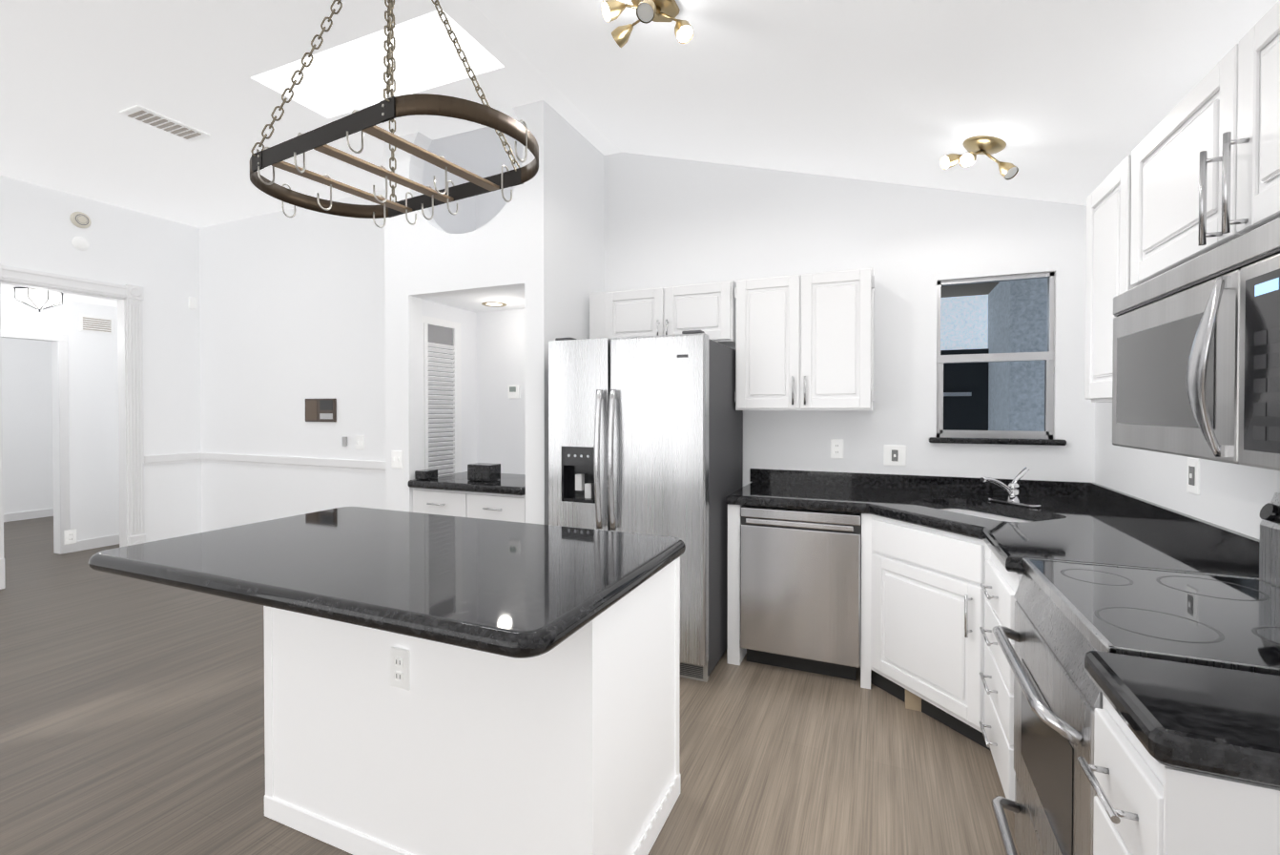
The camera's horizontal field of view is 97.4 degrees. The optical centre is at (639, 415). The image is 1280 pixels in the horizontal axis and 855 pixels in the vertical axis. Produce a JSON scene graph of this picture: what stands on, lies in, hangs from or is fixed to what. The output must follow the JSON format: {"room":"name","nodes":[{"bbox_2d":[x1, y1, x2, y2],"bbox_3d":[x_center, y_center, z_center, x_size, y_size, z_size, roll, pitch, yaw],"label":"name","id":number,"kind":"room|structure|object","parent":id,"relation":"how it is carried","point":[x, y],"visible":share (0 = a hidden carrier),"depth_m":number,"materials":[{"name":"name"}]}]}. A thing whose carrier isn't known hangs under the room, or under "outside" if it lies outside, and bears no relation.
{"room":"kitchen","nodes":[
{"label":"kitchen","id":0,"kind":"room"},
{"bbox_2d":[0,284,117,307],"bbox_3d":[-4.475,-1.028,4.800,8.124,0.400,3.400,0,1,23],"label":"ceiling","id":1,"kind":"structure","parent":0,"point":[6,288],"depth_m":5.38,"materials":[{"name":"white paint"}]},
{"bbox_2d":[13,287,62,311],"bbox_3d":[-5.331,-1.014,4.993,0.320,0.190,0.320,0,1,23],"label":"light","id":2,"kind":"object","parent":1,"relation":"attached to","point":[37,299],"visible":0.96,"depth_m":4.92,"materials":[{"name":"grey glass"}]},
{"bbox_2d":[0,291,119,554],"bbox_3d":[-5.809,0.039,5.057,0.120,2.600,2.640,0,1,23],"label":"wall","id":3,"kind":"structure","parent":0,"point":[30,423],"depth_m":5.41,"materials":[{"name":"white paint"}]},
{"bbox_2d":[79,314,113,333],"bbox_3d":[-5.468,-0.917,5.662,0.019,0.160,0.260,0,1,23],"label":"air vent","id":4,"kind":"object","parent":3,"relation":"in","point":[94,323],"visible":1,"depth_m":5.65,"materials":[{"name":"white plastic"}]},
{"bbox_2d":[481,301,506,307],"bbox_3d":[-1.069,-0.814,4.124,0.180,0.004,0.180,0,1,23],"label":"recessed light","id":5,"kind":"object","parent":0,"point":[494,304],"visible":0.94,"depth_m":4.13,"materials":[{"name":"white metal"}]},
{"bbox_2d":[0,516,1020,854],"bbox_3d":[-3.633,1.413,2.876,11.210,0.100,7.520,0,1,23],"label":"floor","id":6,"kind":"structure","parent":0,"point":[132,716],"depth_m":2.32,"materials":[{"name":"wood"}]},
{"bbox_2d":[407,471,525,522],"bbox_3d":[-1.004,0.889,3.812,0.912,0.928,0.595,0,1,23],"label":"base cabinet","id":7,"kind":"object","parent":6,"relation":"on","point":[462,495],"depth_m":3.57,"materials":[{"name":"white wood"}]},
{"bbox_2d":[414,462,500,481],"bbox_3d":[-1.210,0.371,3.748,0.575,0.105,0.148,0,1,13],"label":"granite block","id":8,"kind":"object","parent":7,"relation":"on","point":[484,471],"visible":0.96,"depth_m":3.67,"materials":[{"name":"black stone"}]},
{"bbox_2d":[263,563,680,854],"bbox_3d":[-0.570,0.935,1.977,1.282,0.875,0.683,0,1,23],"label":"kitchen island","id":9,"kind":"object","parent":6,"relation":"on","point":[437,684],"depth_m":1.66,"materials":[{"name":"white"}]},
{"bbox_2d":[88,506,685,670],"bbox_3d":[-0.810,0.469,1.926,1.740,0.055,1.000,0,1,23],"label":"island countertop","id":10,"kind":"structure","parent":9,"relation":"on","point":[514,593],"depth_m":1.63,"materials":[{"name":"black stone"}]},
{"bbox_2d":[548,330,743,681],"bbox_3d":[0.059,0.461,3.336,0.911,1.794,0.914,0,1,23],"label":"fridge","id":11,"kind":"object","parent":6,"relation":"on","point":[645,434],"visible":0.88,"depth_m":2.95,"materials":[{"name":"grey metal"}]},
{"bbox_2d":[740,505,861,680],"bbox_3d":[0.926,0.926,3.174,0.606,0.868,0.566,0,1,23],"label":"dishwasher","id":12,"kind":"object","parent":6,"relation":"on","point":[800,589],"visible":0.94,"depth_m":2.92,"materials":[{"name":"grey metal"}]},
{"bbox_2d":[727,540,1024,812],"bbox_3d":[1.236,0.928,2.582,1.788,0.876,1.525,0,1,23],"label":"base cabinet","id":13,"kind":"object","parent":6,"relation":"on","point":[928,641],"depth_m":2.41,"materials":[{"name":"white wood"}]},
{"bbox_2d":[725,479,1259,578],"bbox_3d":[1.236,0.462,2.577,1.788,0.052,1.525,0,1,23],"label":"countertop","id":14,"kind":"structure","parent":13,"relation":"on","point":[1084,530],"depth_m":2.38,"materials":[{"name":"black stone"}]},
{"bbox_2d":[912,502,1053,521],"bbox_3d":[1.597,0.576,2.630,0.629,0.201,0.628,0,1,23],"label":"sink","id":15,"kind":"object","parent":14,"relation":"in","point":[921,507],"depth_m":2.70,"materials":[{"name":"silver metal"}]},
{"bbox_2d":[980,467,1041,507],"bbox_3d":[1.791,0.342,2.743,0.261,0.181,0.261,0,1,23],"label":"faucet","id":16,"kind":"object","parent":14,"relation":"on","point":[1012,488],"visible":1,"depth_m":2.74,"materials":[{"name":"silver metal"}]},
{"bbox_2d":[990,492,1279,854],"bbox_3d":[1.286,0.795,1.329,0.706,1.170,0.724,0,1,23],"label":"stove","id":17,"kind":"object","parent":6,"relation":"on","point":[1069,615],"visible":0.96,"depth_m":1.35,"materials":[{"name":"grey metal"}]},
{"bbox_2d":[1077,701,1279,854],"bbox_3d":[1.112,0.947,0.836,0.638,0.876,0.313,0,1,23],"label":"base cabinet","id":18,"kind":"object","parent":6,"relation":"on","point":[1168,808],"depth_m":0.81,"materials":[{"name":"white wood"}]},
{"bbox_2d":[1084,650,1279,784],"bbox_3d":[1.104,0.481,0.829,0.652,0.052,0.323,0,1,23],"label":"countertop","id":19,"kind":"structure","parent":18,"relation":"on","point":[1225,720],"depth_m":0.88,"materials":[{"name":"black stone"}]},
{"bbox_2d":[0,0,1278,227],"bbox_3d":[-2.192,-1.492,1.562,7.550,0.921,6.300,0,1,23],"label":"ceiling","id":20,"kind":"structure","parent":0,"point":[1072,101],"depth_m":2.71,"materials":[{"name":"white paint"}]},
{"bbox_2d":[119,104,210,142],"bbox_3d":[-3.009,-1.847,3.574,0.200,0.016,0.400,0,1,23],"label":"ceiling vent","id":21,"kind":"object","parent":20,"relation":"in","point":[142,114],"visible":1,"depth_m":3.54,"materials":[{"name":"white plastic"}]},
{"bbox_2d":[251,8,502,118],"bbox_3d":[-1.425,-2.124,3.027,1.340,0.549,0.470,0,1,23],"label":"skylight","id":22,"kind":"object","parent":20,"relation":"attached to","point":[424,41],"visible":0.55,"depth_m":3.29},
{"bbox_2d":[249,0,538,227],"bbox_3d":[-0.877,-1.288,1.979,1.155,1.096,0.569,0,1,29],"label":"pot rack","id":23,"kind":"object","parent":20,"relation":"hanging from","point":[391,107],"visible":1,"depth_m":1.91,"materials":[{"name":"grey metal"}]},
{"bbox_2d":[601,0,693,48],"bbox_3d":[0.016,-1.512,2.136,0.360,0.193,0.267,0,1,23],"label":"ceiling light","id":24,"kind":"object","parent":20,"relation":"attached to","point":[656,10],"visible":1,"depth_m":2.12,"materials":[{"name":"gold metal"}]},
{"bbox_2d":[940,135,1018,180],"bbox_3d":[1.527,-1.154,2.546,0.304,0.224,0.282,0,1,23],"label":"ceiling light","id":25,"kind":"object","parent":20,"relation":"attached to","point":[985,145],"visible":1,"depth_m":2.53,"materials":[{"name":"gold metal"}]},
{"bbox_2d":[0,99,1279,542],"bbox_3d":[-2.192,-0.423,1.574,7.550,3.600,6.300,0,1,23],"label":"wall","id":26,"kind":"structure","parent":0,"point":[269,334],"depth_m":3.79,"materials":[{"name":"white paint"}]},
{"bbox_2d":[64,528,76,544],"bbox_3d":[-4.804,1.023,4.745,0.010,0.118,0.075,0,1,23],"label":"electrical outlet plate","id":27,"kind":"object","parent":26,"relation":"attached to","point":[71,534],"depth_m":4.74,"materials":[{"name":"white plastic"}]},
{"bbox_2d":[69,211,91,227],"bbox_3d":[-4.768,-1.662,4.787,0.030,0.133,0.136,0,1,23],"label":"smoke detector","id":28,"kind":"object","parent":26,"relation":"attached to","point":[80,219],"depth_m":4.78,"materials":[{"name":"beige plastic"}]},
{"bbox_2d":[71,236,89,250],"bbox_3d":[-4.768,-1.460,4.788,0.030,0.112,0.112,0,1,23],"label":"smoke detector","id":29,"kind":"object","parent":26,"relation":"attached to","point":[80,243],"depth_m":4.79,"materials":[{"name":"beige plastic"}]},
{"bbox_2d":[0,262,385,589],"bbox_3d":[-3.737,0.102,2.645,10.990,2.527,6.800,0,1,23],"label":"trim","id":30,"kind":"structure","parent":26,"relation":"attached to","point":[134,461],"depth_m":5.13,"materials":[{"name":"white wood"}]},
{"bbox_2d":[305,398,347,445],"bbox_3d":[-2.756,0.056,4.931,0.510,0.410,0.024,0,1,23],"label":"intercom","id":31,"kind":"object","parent":26,"relation":"attached to","point":[320,409],"visible":1,"depth_m":4.93,"materials":[{"name":"brown"}]},
{"bbox_2d":[355,434,364,449],"bbox_3d":[-2.382,0.228,4.777,0.090,0.118,0.014,0,1,23],"label":"switch plate","id":32,"kind":"object","parent":26,"relation":"attached to","point":[360,439],"depth_m":4.78,"materials":[{"name":"white plastic"}]},
{"bbox_2d":[392,450,402,468],"bbox_3d":[-1.633,0.294,3.771,0.090,0.118,0.014,0,1,23],"label":"switch plate","id":33,"kind":"object","parent":26,"relation":"attached to","point":[397,463],"depth_m":3.77,"materials":[{"name":"white plastic"}]},
{"bbox_2d":[421,314,461,475],"bbox_3d":[-1.452,0.325,4.099,0.030,2.050,0.430,0,1,23],"label":"door","id":34,"kind":"structure","parent":26,"relation":"in","point":[442,409],"depth_m":4.10,"materials":[{"name":"white wood"}]},
{"bbox_2d":[508,385,519,398],"bbox_3d":[-0.971,-0.183,4.335,0.100,0.100,0.026,0,1,23],"label":"thermostat","id":35,"kind":"object","parent":26,"relation":"attached to","point":[513,391],"visible":1,"depth_m":4.32,"materials":[{"name":"white plastic"}]},
{"bbox_2d":[589,267,874,410],"bbox_3d":[0.518,-0.419,3.497,1.734,0.770,0.382,0,1,23],"label":"upper cabinet","id":36,"kind":"object","parent":26,"relation":"attached to","point":[801,341],"visible":0.9,"depth_m":3.21,"materials":[{"name":"white wood"}]},
{"bbox_2d":[830,438,843,458],"bbox_3d":[1.196,0.202,3.417,0.072,0.115,0.010,0,1,23],"label":"electrical outlet plate","id":37,"kind":"object","parent":26,"relation":"attached to","point":[836,445],"depth_m":3.42,"materials":[{"name":"white plastic"}]},
{"bbox_2d":[884,445,906,465],"bbox_3d":[1.491,0.234,3.291,0.118,0.118,0.012,0,1,23],"label":"electrical outlet plate","id":38,"kind":"object","parent":26,"relation":"attached to","point":[895,455],"depth_m":3.29,"materials":[{"name":"white plastic"}]},
{"bbox_2d":[936,271,1054,438],"bbox_3d":[1.969,-0.322,3.132,0.570,0.895,0.065,0,1,23],"label":"window","id":39,"kind":"structure","parent":26,"relation":"in","point":[995,358],"depth_m":3.13,"materials":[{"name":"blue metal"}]},
{"bbox_2d":[928,436,1066,445],"bbox_3d":[1.949,0.140,3.103,0.640,0.032,0.115,0,1,23],"label":"window sill","id":40,"kind":"structure","parent":26,"relation":"attached to","point":[1005,441],"depth_m":3.05,"materials":[{"name":"black stone"}]},
{"bbox_2d":[1084,161,1122,402],"bbox_3d":[1.678,-0.415,1.774,0.347,0.740,0.380,0,1,23],"label":"upper cabinet","id":41,"kind":"object","parent":26,"relation":"attached to","point":[1104,251],"depth_m":1.86,"materials":[{"name":"white wood"}]},
{"bbox_2d":[1187,456,1199,495],"bbox_3d":[1.953,0.212,1.989,0.012,0.125,0.075,0,1,23],"label":"switch plate","id":42,"kind":"object","parent":26,"relation":"attached to","point":[1193,475],"depth_m":1.97,"materials":[{"name":"white plastic"}]},
{"bbox_2d":[1122,0,1279,292],"bbox_3d":[1.390,-0.570,1.100,0.347,0.415,1.082,0,1,23],"label":"upper cabinet","id":43,"kind":"object","parent":26,"relation":"attached to","point":[1195,174],"depth_m":1.23,"materials":[{"name":"white wood"}]},
{"bbox_2d":[1112,217,1279,470],"bbox_3d":[1.366,-0.124,1.179,0.449,0.432,0.865,0,1,23],"label":"microwave","id":44,"kind":"object","parent":43,"relation":"attached to","point":[1196,360],"visible":1,"depth_m":1.12,"materials":[{"name":"grey metal"}]}
]}

